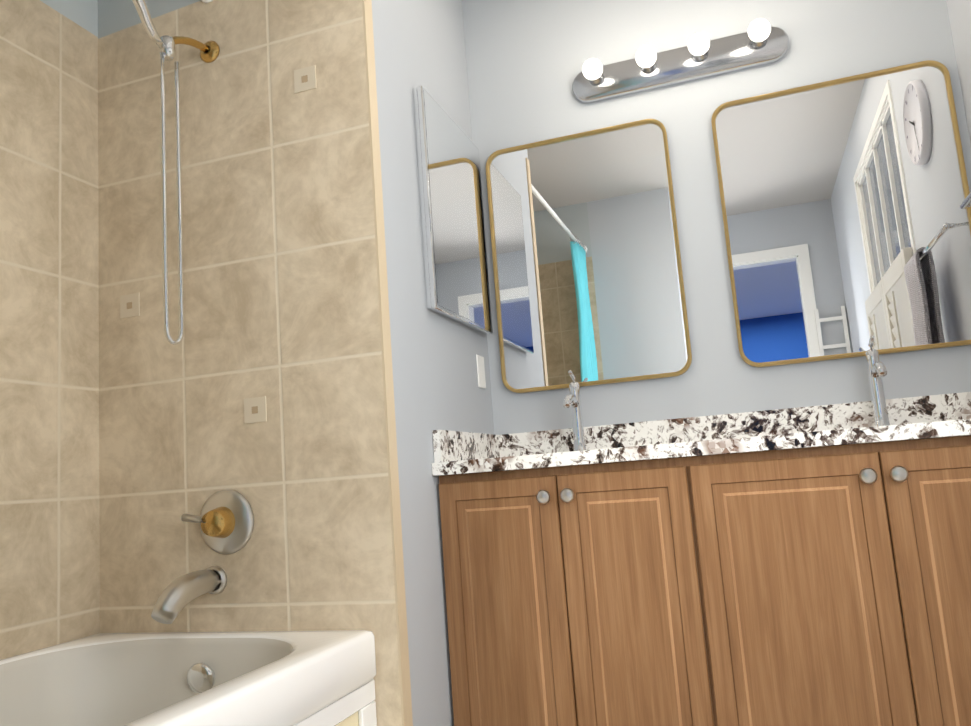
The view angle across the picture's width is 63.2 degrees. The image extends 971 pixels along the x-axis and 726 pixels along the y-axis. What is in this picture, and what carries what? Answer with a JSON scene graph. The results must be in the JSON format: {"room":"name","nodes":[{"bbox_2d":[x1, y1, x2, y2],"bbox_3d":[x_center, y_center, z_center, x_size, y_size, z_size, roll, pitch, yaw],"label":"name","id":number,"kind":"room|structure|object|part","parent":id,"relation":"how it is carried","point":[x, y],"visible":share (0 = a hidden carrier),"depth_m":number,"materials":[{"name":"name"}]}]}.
{"room":"bathroom","nodes":[
{"label":"bathroom","id":0,"kind":"room"},
{"bbox_2d":[0,0,99,659],"bbox_3d":[-1.438,-0.144,1.425,0.120,2.630,1.770,-7,-9,18],"label":"tiled wall","id":1,"kind":"structure","parent":0,"point":[49,435],"depth_m":2.09,"materials":[{"name":"beige tile"}]},
{"bbox_2d":[98,0,493,725],"bbox_3d":[-0.581,-0.040,2.576,1.000,2.630,0.970,-7,-9,18],"label":"tiled wall","id":2,"kind":"structure","parent":0,"point":[280,282],"depth_m":2.10,"materials":[{"name":"beige tile"}]},
{"bbox_2d":[120,293,139,318],"bbox_3d":[-0.998,-0.161,2.216,0.065,0.065,0.004,-7,-9,18],"label":"tile","id":3,"kind":"object","parent":2,"relation":"attached to","point":[129,305],"depth_m":2.21,"materials":[{"name":"beige tile"}]},
{"bbox_2d":[132,0,219,344],"bbox_3d":[-0.820,-0.521,1.957,0.121,0.944,0.456,-7,-9,18],"label":"shower","id":4,"kind":"object","parent":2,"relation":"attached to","point":[166,44],"visible":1,"depth_m":2.03,"materials":[{"name":"silver metal"}]},
{"bbox_2d":[151,490,253,623],"bbox_3d":[-0.698,0.467,1.927,0.169,0.304,0.217,-7,-9,18],"label":"tub faucet","id":5,"kind":"object","parent":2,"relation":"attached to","point":[224,529],"visible":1,"depth_m":1.99,"materials":[{"name":"silver metal"}]},
{"bbox_2d":[244,396,266,423],"bbox_3d":[-0.596,0.122,2.044,0.065,0.065,0.004,-7,-9,18],"label":"tile","id":6,"kind":"object","parent":2,"relation":"attached to","point":[255,410],"depth_m":2.04,"materials":[{"name":"beige tile"}]},
{"bbox_2d":[294,65,315,93],"bbox_3d":[-0.483,-0.759,2.110,0.065,0.065,0.004,-7,-9,18],"label":"tile","id":7,"kind":"object","parent":2,"relation":"attached to","point":[305,79],"depth_m":2.11,"materials":[{"name":"beige tile"}]},
{"bbox_2d":[362,0,412,725],"bbox_3d":[-0.243,0.013,1.962,0.006,2.300,0.045,-7,-9,18],"label":"trim","id":8,"kind":"structure","parent":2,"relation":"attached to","point":[400,595],"depth_m":1.95,"materials":[{"name":"beige"}]},
{"bbox_2d":[413,85,492,334],"bbox_3d":[-0.096,-0.461,2.543,0.032,0.680,0.515,-7,-9,18],"label":"medicine cabinet mirror","id":9,"kind":"object","parent":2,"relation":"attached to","point":[454,243],"visible":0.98,"depth_m":2.46,"materials":[{"name":"silver metal"}]},
{"bbox_2d":[476,354,485,388],"bbox_3d":[-0.015,0.030,2.651,0.006,0.110,0.070,-7,-9,18],"label":"outlet","id":10,"kind":"object","parent":2,"relation":"attached to","point":[480,371],"visible":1,"depth_m":2.64,"materials":[{"name":"white plastic"}]},
{"bbox_2d":[462,0,970,434],"bbox_3d":[0.816,-0.146,2.562,1.670,2.630,0.120,-7,-9,18],"label":"wall","id":11,"kind":"structure","parent":0,"point":[526,60],"depth_m":2.59,"materials":[{"name":"grey paint"}]},
{"bbox_2d":[486,119,691,392],"bbox_3d":[0.331,-0.357,2.674,0.635,0.870,0.028,-7,-9,18],"label":"mirror","id":12,"kind":"object","parent":11,"relation":"attached to","point":[588,275],"visible":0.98,"depth_m":2.66,"materials":[{"name":"gold metal"}]},
{"bbox_2d":[572,19,788,102],"bbox_3d":[0.622,-1.001,2.596,0.710,0.116,0.132,-7,-9,18],"label":"sconce","id":13,"kind":"object","parent":11,"relation":"attached to","point":[760,42],"visible":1,"depth_m":2.61,"materials":[{"name":"silver metal"}]},
{"bbox_2d":[711,60,970,366],"bbox_3d":[1.093,-0.450,2.424,0.690,0.870,0.028,-7,-9,18],"label":"mirror","id":14,"kind":"object","parent":11,"relation":"attached to","point":[847,223],"visible":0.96,"depth_m":2.41,"materials":[{"name":"gold metal"}]},
{"bbox_2d":[946,0,970,143],"bbox_3d":[1.367,-0.298,1.798,0.120,2.630,0.995,-7,-9,18],"label":"wall","id":15,"kind":"structure","parent":0,"point":[959,12],"depth_m":2.32,"materials":[{"name":"white paint"}]},
{"bbox_2d":[960,192,970,208],"bbox_3d":[1.273,-0.299,1.879,0.107,0.470,0.671,-7,-9,18],"label":"towel rail","id":16,"kind":"object","parent":15,"relation":"attached to","point":[965,203],"visible":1,"depth_m":2.18,"materials":[{"name":"silver metal"}]},
{"bbox_3d":[-0.117,1.044,0.894,2.670,0.060,3.590,-7,-9,18],"label":"floor","id":17,"kind":"structure","parent":0,"visible":0},
{"bbox_2d":[0,630,376,725],"bbox_3d":[-0.892,0.838,1.185,0.827,0.543,1.644,-7,-9,18],"label":"bathtub","id":18,"kind":"object","parent":17,"relation":"on","point":[281,678],"visible":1,"depth_m":1.85,"materials":[{"name":"white ceramic"}]},
{"bbox_3d":[-0.527,0.856,1.057,0.058,0.418,1.644,-7,-9,18],"label":"panel","id":19,"kind":"part","parent":18,"relation":"part of","materials":[{"name":"white ceramic"}]},
{"bbox_2d":[432,335,970,725],"bbox_3d":[0.697,0.536,2.142,1.546,1.181,0.589,-7,-9,18],"label":"bathroom vanity","id":20,"kind":"object","parent":17,"relation":"on","point":[805,566],"visible":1,"depth_m":1.93,"materials":[{"name":"brown wood"}]}
]}

